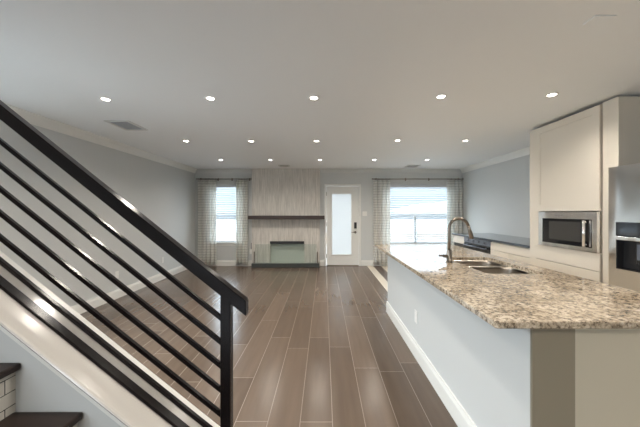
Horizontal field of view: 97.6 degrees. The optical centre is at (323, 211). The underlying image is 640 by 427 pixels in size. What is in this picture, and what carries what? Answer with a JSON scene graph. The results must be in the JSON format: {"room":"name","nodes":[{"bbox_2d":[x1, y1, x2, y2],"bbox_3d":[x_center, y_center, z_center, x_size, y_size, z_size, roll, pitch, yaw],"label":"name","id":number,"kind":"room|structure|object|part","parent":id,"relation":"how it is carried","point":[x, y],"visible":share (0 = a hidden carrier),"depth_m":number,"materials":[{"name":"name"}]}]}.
{"room":"open-plan kitchen living room","nodes":[
{"label":"open-plan kitchen living room","id":0,"kind":"room"},
{"bbox_2d":[0,330,120,426],"bbox_3d":[-1.665,0.205,1.206,2.670,2.315,0.207,0,0,0],"label":"wall","id":1,"kind":"structure","parent":0,"point":[38,388],"depth_m":1.10,"materials":[{"name":"grey paint"}]},
{"bbox_2d":[0,265,201,426],"bbox_3d":[-1.660,0.105,1.204,2.680,2.174,0.253,0,0,0],"label":"trim","id":2,"kind":"structure","parent":1,"relation":"attached to","point":[18,321],"depth_m":1.15,"materials":[{"name":"grey paint"}]},
{"bbox_2d":[0,100,247,426],"bbox_3d":[-1.220,0.028,1.201,1.781,2.148,0.042,0,0,0],"label":"stair railing","id":3,"kind":"object","parent":2,"relation":"on","point":[230,296],"visible":1,"depth_m":1.19,"materials":[{"name":"black metal"}]},
{"bbox_3d":[-1.244,0.414,1.201,1.611,1.303,0.040,0,0,0],"label":"rail","id":4,"kind":"part","parent":3,"relation":"part of","materials":[{"name":"black metal"}]},
{"bbox_3d":[-1.220,-0.304,1.201,1.781,1.486,0.042,0,0,0],"label":"handrail","id":5,"kind":"part","parent":3,"relation":"part of","materials":[{"name":"black metal"}]},
{"bbox_3d":[-0.417,0.728,1.201,0.043,0.747,0.040,0,0,0],"label":"post","id":6,"kind":"part","parent":3,"relation":"part of","materials":[{"name":"black metal"}]},
{"bbox_2d":[0,251,219,426],"bbox_3d":[-1.660,0.087,1.301,2.680,2.150,0.058,0,0,0],"label":"trim","id":7,"kind":"structure","parent":1,"relation":"attached to","point":[6,258],"depth_m":1.32,"materials":[{"name":"white paint"}]},
{"bbox_2d":[0,120,194,306],"bbox_3d":[-3.330,0.141,2.050,0.120,2.445,10.100,0,0,0],"label":"wall","id":8,"kind":"structure","parent":0,"point":[165,194],"depth_m":3.97,"materials":[{"name":"grey paint"}]},
{"bbox_2d":[5,103,196,172],"bbox_3d":[-3.220,-1.032,2.050,0.100,0.100,10.100,0,0,0],"label":"trim","id":9,"kind":"structure","parent":8,"relation":"attached to","point":[32,118],"depth_m":3.84,"materials":[{"name":"white paint"}]},
{"bbox_2d":[71,265,186,313],"bbox_3d":[-3.261,1.293,4.220,0.018,0.140,5.760,0,0,0],"label":"baseboard","id":10,"kind":"structure","parent":8,"relation":"attached to","point":[98,301],"depth_m":4.52,"materials":[{"name":"white paint"}]},
{"bbox_2d":[80,266,457,426],"bbox_3d":[-1.093,1.388,2.050,4.355,0.050,10.100,0,0,0],"label":"floor","id":11,"kind":"structure","parent":0,"point":[321,346],"depth_m":2.76,"materials":[{"name":"brown wood"}]},
{"bbox_2d":[0,363,82,426],"bbox_3d":[-1.863,0.591,0.626,2.812,1.544,0.952,0,0,0],"label":"staircase","id":12,"kind":"structure","parent":11,"relation":"on","point":[8,418],"depth_m":1.07,"materials":[{"name":"black wood"}]},
{"bbox_2d":[248,169,324,267],"bbox_3d":[-0.917,0.141,6.949,1.863,2.443,0.299,0,0,0],"label":"fireplace","id":13,"kind":"object","parent":11,"relation":"on","point":[285,217],"visible":1,"depth_m":6.98,"materials":[{"name":"tile"}]},
{"bbox_2d":[367,266,387,291],"bbox_3d":[1.163,1.388,2.050,0.155,0.050,10.100,0,0,0],"label":"trim","id":14,"kind":"structure","parent":11,"relation":"in","point":[374,271],"depth_m":5.83,"materials":[{"name":"beige wood"}]},
{"bbox_2d":[386,256,639,426],"bbox_3d":[1.293,0.919,2.490,0.886,0.888,2.680,0,0,0],"label":"kitchen island","id":15,"kind":"object","parent":11,"relation":"on","point":[484,375],"visible":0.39,"depth_m":1.29,"materials":[{"name":"grey paint"}]},
{"bbox_2d":[415,310,417,323],"bbox_3d":[0.864,0.983,2.630,0.008,0.116,0.072,0,0,0],"label":"wall outlet","id":16,"kind":"object","parent":15,"relation":"attached to","point":[416,312],"visible":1,"depth_m":2.61,"materials":[{"name":"white plastic"}]},
{"bbox_3d":[0.949,1.290,2.490,0.198,0.144,2.680,0,0,0],"label":"skirting","id":17,"kind":"part","parent":15,"relation":"part of","materials":[{"name":"white paint"}]},
{"bbox_2d":[375,244,639,328],"bbox_3d":[1.222,0.459,2.497,1.055,0.031,2.727,0,0,0],"label":"island countertop","id":18,"kind":"structure","parent":15,"relation":"on","point":[545,298],"depth_m":1.54,"materials":[{"name":"beige stone"}]},
{"bbox_2d":[439,217,473,262],"bbox_3d":[1.164,0.244,2.470,0.314,0.397,0.060,0,0,0],"label":"kitchen faucet","id":19,"kind":"object","parent":18,"relation":"on","point":[448,255],"visible":1,"depth_m":2.46,"materials":[{"name":"silver metal"}]},
{"bbox_3d":[1.189,0.194,2.470,0.193,0.297,0.025,0,0,0],"label":"spout","id":20,"kind":"part","parent":19,"relation":"part of","materials":[{"name":"silver metal"}]},
{"bbox_2d":[452,260,531,273],"bbox_3d":[1.385,0.580,2.373,0.454,0.210,0.759,0,0,0],"label":"sink","id":21,"kind":"object","parent":18,"relation":"in","point":[489,267],"visible":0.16,"depth_m":2.43,"materials":[{"name":"silver metal"}]},
{"bbox_3d":[1.385,0.580,2.599,0.454,0.210,0.307,0,0,0],"label":"bowl","id":22,"kind":"part","parent":21,"relation":"part of","materials":[{"name":"silver metal"}]},
{"bbox_3d":[1.385,0.580,2.217,0.454,0.210,0.448,0,0,0],"label":"bowl","id":23,"kind":"part","parent":21,"relation":"part of","materials":[{"name":"silver metal"}]},
{"bbox_3d":[1.375,0.919,1.189,0.651,0.888,0.018,0,0,0],"label":"panel","id":24,"kind":"part","parent":15,"relation":"part of","materials":[{"name":"beige wood"}]},
{"bbox_2d":[0,0,639,168],"bbox_3d":[0.115,-1.122,2.050,7.010,0.080,10.340,0,0,0],"label":"ceiling","id":25,"kind":"structure","parent":0,"point":[376,69],"depth_m":2.14,"materials":[{"name":"white paint"}]},
{"bbox_2d":[99,97,111,100],"bbox_3d":[-2.090,-1.078,2.680,0.100,0.006,0.100,0,0,0],"label":"recessed light","id":26,"kind":"object","parent":25,"relation":"in","point":[101,98],"visible":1,"depth_m":2.68,"materials":[{"name":"white"}]},
{"bbox_2d":[104,120,147,129],"bbox_3d":[-2.455,-1.077,3.490,0.290,0.010,0.380,0,0,0],"label":"ceiling vent","id":27,"kind":"object","parent":25,"relation":"in","point":[123,124],"visible":1,"depth_m":3.45,"materials":[{"name":"grey metal"}]},
{"bbox_2d":[205,96,215,100],"bbox_3d":[-1.080,-1.078,2.660,0.100,0.006,0.100,0,0,0],"label":"recessed light","id":28,"kind":"object","parent":25,"relation":"in","point":[210,98],"visible":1,"depth_m":2.66,"materials":[{"name":"white"}]},
{"bbox_2d":[309,96,318,99],"bbox_3d":[-0.095,-1.078,2.650,0.100,0.006,0.100,0,0,0],"label":"recessed light","id":29,"kind":"object","parent":25,"relation":"in","point":[310,97],"visible":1,"depth_m":2.63,"materials":[{"name":"white"}]},
{"bbox_2d":[435,94,446,98],"bbox_3d":[1.095,-1.078,2.620,0.100,0.006,0.100,0,0,0],"label":"recessed light","id":30,"kind":"object","parent":25,"relation":"in","point":[441,96],"visible":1,"depth_m":2.61,"materials":[{"name":"white"}]},
{"bbox_2d":[545,92,558,96],"bbox_3d":[2.100,-1.078,2.580,0.100,0.006,0.100,0,0,0],"label":"recessed light","id":31,"kind":"object","parent":25,"relation":"in","point":[554,93],"visible":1,"depth_m":2.57,"materials":[{"name":"white"}]},
{"bbox_2d":[583,15,616,24],"bbox_3d":[1.546,-1.077,1.573,0.119,0.008,0.075,0,0,0],"label":"ceiling plate","id":32,"kind":"object","parent":25,"relation":"attached to","point":[597,19],"visible":1,"depth_m":1.56,"materials":[{"name":"white paint"}]},
{"bbox_2d":[195,173,461,259],"bbox_3d":[0.115,0.141,7.160,6.770,2.445,0.120,0,0,0],"label":"wall","id":33,"kind":"structure","parent":0,"point":[365,179],"depth_m":7.10,"materials":[{"name":"grey paint"}]},
{"bbox_2d":[210,213,235,245],"bbox_3d":[-2.485,0.079,7.128,0.937,1.553,0.145,0,0,0],"label":"window","id":34,"kind":"structure","parent":33,"relation":"in","point":[217,243],"depth_m":7.09,"materials":[{"name":"white paint"}]},
{"bbox_3d":[-2.485,0.811,7.105,0.937,0.090,0.100,0,0,0],"label":"sill","id":35,"kind":"part","parent":34,"relation":"part of","materials":[{"name":"white paint"}]},
{"bbox_2d":[216,185,235,241],"bbox_3d":[-2.485,0.030,7.127,0.817,1.447,0.046,0,0,0],"label":"window blind","id":36,"kind":"object","parent":34,"relation":"attached to","point":[217,186],"visible":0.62,"depth_m":7.12,"materials":[{"name":"white plastic"}]},
{"bbox_3d":[-2.485,0.034,7.178,0.837,1.463,0.045,0,0,0],"label":"frame","id":37,"kind":"part","parent":34,"relation":"part of","materials":[{"name":"white paint"}]},
{"bbox_2d":[207,260,387,265],"bbox_3d":[0.115,1.293,7.091,6.734,0.140,0.018,0,0,0],"label":"baseboard","id":38,"kind":"structure","parent":33,"relation":"attached to","point":[218,262],"depth_m":7.08,"materials":[{"name":"white paint"}]},
{"bbox_2d":[195,169,461,172],"bbox_3d":[0.115,-1.032,7.050,6.770,0.100,0.100,0,0,0],"label":"trim","id":39,"kind":"structure","parent":33,"relation":"attached to","point":[197,170],"depth_m":7.06,"materials":[{"name":"grey paint"}]},
{"bbox_2d":[324,184,360,265],"bbox_3d":[0.472,0.329,7.118,0.922,2.067,0.144,0,0,0],"label":"door","id":40,"kind":"structure","parent":33,"relation":"in","point":[342,202],"depth_m":7.11,"materials":[{"name":"white paint"}]},
{"bbox_3d":[0.448,0.309,7.124,0.498,1.546,0.008,0,0,0],"label":"pane","id":41,"kind":"part","parent":40,"relation":"part of","materials":[{"name":"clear glass"}]},
{"bbox_2d":[390,214,446,243],"bbox_3d":[2.371,0.096,7.128,1.824,1.586,0.145,0,0,0],"label":"window","id":42,"kind":"structure","parent":33,"relation":"in","point":[390,214],"depth_m":7.15,"materials":[{"name":"white paint"}]},
{"bbox_2d":[390,185,446,242],"bbox_3d":[2.371,0.047,7.127,1.704,1.480,0.046,0,0,0],"label":"window blind","id":43,"kind":"object","parent":42,"relation":"attached to","point":[391,186],"visible":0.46,"depth_m":7.12,"materials":[{"name":"white plastic"}]},
{"bbox_3d":[2.371,0.778,7.125,1.700,0.018,0.025,0,0,0],"label":"rail","id":44,"kind":"part","parent":43,"relation":"part of","materials":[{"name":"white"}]},
{"bbox_3d":[2.371,0.844,7.105,1.824,0.090,0.100,0,0,0],"label":"sill","id":45,"kind":"part","parent":42,"relation":"part of","materials":[{"name":"white paint"}]},
{"bbox_3d":[2.357,-0.823,7.055,2.320,0.070,0.089,0,0,0],"label":"curtain rod","id":46,"kind":"object","parent":33,"relation":"attached to","visible":0},
{"bbox_2d":[373,178,390,264],"bbox_3d":[1.457,0.242,7.029,0.430,2.169,0.079,0,0,0],"label":"curtain","id":47,"kind":"object","parent":46,"relation":"hanging from","point":[381,188],"visible":0.92,"depth_m":7.03,"materials":[{"name":"fabric"}]},
{"bbox_2d":[447,178,462,244],"bbox_3d":[3.295,0.242,7.029,0.410,2.169,0.080,0,0,0],"label":"curtain","id":48,"kind":"object","parent":46,"relation":"hanging from","point":[454,187],"visible":0.67,"depth_m":7.03,"materials":[{"name":"fabric"}]},
{"bbox_3d":[-2.503,-0.823,7.055,1.410,0.070,0.089,0,0,0],"label":"curtain rod","id":49,"kind":"object","parent":33,"relation":"attached to","visible":0},
{"bbox_2d":[198,178,215,264],"bbox_3d":[-2.936,0.242,7.029,0.478,2.169,0.080,0,0,0],"label":"curtain","id":50,"kind":"object","parent":49,"relation":"hanging from","point":[206,189],"visible":0.98,"depth_m":7.03,"materials":[{"name":"fabric"}]},
{"bbox_2d":[236,178,247,264],"bbox_3d":[-2.069,0.242,7.029,0.308,2.169,0.080,0,0,0],"label":"curtain","id":51,"kind":"object","parent":49,"relation":"hanging from","point":[241,185],"visible":1,"depth_m":7.03,"materials":[{"name":"fabric"}]},
{"bbox_2d":[374,266,387,281],"bbox_3d":[1.337,1.388,2.050,0.195,0.050,10.100,0,0,0],"label":"floor","id":52,"kind":"structure","parent":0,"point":[383,272],"depth_m":6.42,"materials":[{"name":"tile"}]},
{"bbox_2d":[462,154,529,237],"bbox_3d":[3.560,0.141,2.050,0.120,2.445,10.100,0,0,0],"label":"wall","id":53,"kind":"structure","parent":0,"point":[496,197],"depth_m":5.55,"materials":[{"name":"grey paint"}]},
{"bbox_2d":[460,147,529,172],"bbox_3d":[3.450,-1.032,5.385,0.100,0.100,3.430,0,0,0],"label":"trim","id":54,"kind":"structure","parent":53,"relation":"attached to","point":[526,151],"depth_m":5.52,"materials":[{"name":"white paint"}]},
{"bbox_3d":[2.468,1.388,2.050,2.065,0.050,10.100,0,0,0],"label":"floor","id":55,"kind":"structure","parent":0,"visible":0},
{"bbox_2d":[453,235,463,246],"bbox_3d":[3.112,0.921,5.670,0.774,0.884,0.460,0,0,0],"label":"base cabinet","id":56,"kind":"object","parent":55,"relation":"on","point":[458,240],"visible":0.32,"depth_m":5.67,"materials":[{"name":"grey wood"}]},
{"bbox_2d":[463,237,490,253],"bbox_3d":[3.072,0.921,5.013,0.816,0.882,0.847,0,0,0],"label":"oven","id":57,"kind":"object","parent":55,"relation":"on","point":[484,246],"visible":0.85,"depth_m":4.93,"materials":[{"name":"black metal"}]},
{"bbox_3d":[2.692,0.618,5.013,0.056,0.022,0.727,0,0,0],"label":"handle","id":58,"kind":"part","parent":57,"relation":"part of","materials":[{"name":"grey metal"}]},
{"bbox_3d":[2.732,0.871,5.013,0.026,0.585,0.847,0,0,0],"label":"oven door","id":59,"kind":"part","parent":57,"relation":"part of","materials":[{"name":"black glass"}]},
{"bbox_3d":[2.732,0.528,5.013,0.026,0.090,0.847,0,0,0],"label":"control panel","id":60,"kind":"part","parent":57,"relation":"part of","materials":[{"name":"grey metal"}]},
{"bbox_2d":[491,242,529,263],"bbox_3d":[3.112,0.921,4.130,0.774,0.884,0.911,0,0,0],"label":"base cabinet","id":61,"kind":"object","parent":55,"relation":"on","point":[521,254],"visible":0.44,"depth_m":4.07,"materials":[{"name":"beige paint"}]},
{"bbox_2d":[452,233,529,247],"bbox_3d":[3.099,0.461,4.796,0.799,0.035,2.247,0,0,0],"label":"countertop","id":62,"kind":"structure","parent":61,"relation":"on","point":[504,239],"depth_m":4.68,"materials":[{"name":"grey stone"}]},
{"bbox_3d":[2.735,0.660,4.362,0.020,0.095,0.440,0,0,0],"label":"drawer","id":63,"kind":"part","parent":61,"relation":"part of","materials":[{"name":"beige paint"}]},
{"bbox_3d":[2.735,0.660,3.907,0.020,0.095,0.462,0,0,0],"label":"drawer","id":64,"kind":"part","parent":61,"relation":"part of","materials":[{"name":"beige paint"}]},
{"bbox_2d":[530,96,639,283],"bbox_3d":[3.088,0.152,3.118,0.821,2.422,1.109,0,0,0],"label":"tall cabinet","id":65,"kind":"object","parent":55,"relation":"on","point":[571,157],"visible":0.55,"depth_m":2.93,"materials":[{"name":"beige paint"}]},
{"bbox_3d":[2.688,0.750,3.136,0.021,0.327,0.828,0,0,0],"label":"drawer","id":66,"kind":"part","parent":65,"relation":"part of","materials":[{"name":"beige paint"}]},
{"bbox_3d":[2.688,0.493,3.136,0.021,0.174,0.828,0,0,0],"label":"drawer","id":67,"kind":"part","parent":65,"relation":"part of","materials":[{"name":"beige paint"}]},
{"bbox_3d":[2.688,-0.528,3.136,0.021,1.030,0.828,0,0,0],"label":"door","id":68,"kind":"part","parent":65,"relation":"part of","materials":[{"name":"beige paint"}]},
{"bbox_2d":[538,212,600,252],"bbox_3d":[2.864,0.199,3.095,0.513,0.400,0.741,0,0,0],"label":"microwave oven","id":69,"kind":"object","parent":65,"relation":"in","point":[581,231],"visible":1,"depth_m":3.01,"materials":[{"name":"silver metal"}]},
{"bbox_3d":[2.675,0.217,3.090,0.031,0.284,0.629,0,0,0],"label":"door glass","id":70,"kind":"part","parent":69,"relation":"part of","materials":[{"name":"black glass"}]},
{"bbox_3d":[2.635,0.217,2.825,0.056,0.264,0.025,0,0,0],"label":"handle","id":71,"kind":"part","parent":69,"relation":"part of","materials":[{"name":"silver metal"}]},
{"bbox_3d":[3.097,0.152,2.636,0.804,2.422,0.147,0,0,0],"label":"panel","id":72,"kind":"part","parent":65,"relation":"part of","materials":[{"name":"beige paint"}]},
{"bbox_2d":[608,163,639,291],"bbox_3d":[2.989,0.479,2.110,0.903,1.767,0.899,0,0,0],"label":"refrigerator","id":73,"kind":"object","parent":55,"relation":"on","point":[623,181],"visible":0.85,"depth_m":2.44,"materials":[{"name":"silver metal"}]},
{"bbox_3d":[2.608,0.148,2.341,0.024,0.120,0.303,0,0,0],"label":"control panel","id":74,"kind":"part","parent":73,"relation":"part of","materials":[{"name":"black glass"}]},
{"bbox_3d":[2.636,0.345,2.303,0.028,0.195,0.105,0,0,0],"label":"dispenser lever","id":75,"kind":"part","parent":73,"relation":"part of","materials":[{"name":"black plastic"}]},
{"label":"outside","id":76,"kind":"structure","parent":0,"visible":0},
{"bbox_2d":[216,220,446,232],"bbox_3d":[0.000,1.663,33.615,50.000,0.100,52.770,0,0,0],"label":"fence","id":77,"kind":"structure","parent":76,"point":[216,220],"depth_m":33.45,"materials":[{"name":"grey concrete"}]},
{"bbox_2d":[216,232,446,240],"bbox_3d":[0.000,1.298,13.980,24.100,0.629,0.160,0,0,0],"label":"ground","id":78,"kind":"structure","parent":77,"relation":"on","point":[443,232],"depth_m":14.00,"materials":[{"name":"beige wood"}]},
{"bbox_2d":[390,202,446,240],"bbox_3d":[5.164,0.592,13.850,3.643,2.042,4.300,0,0,0],"label":"patio cover","id":79,"kind":"object","parent":77,"relation":"on","point":[439,202],"visible":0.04,"depth_m":11.74,"materials":[{"name":"grey"}]}
]}

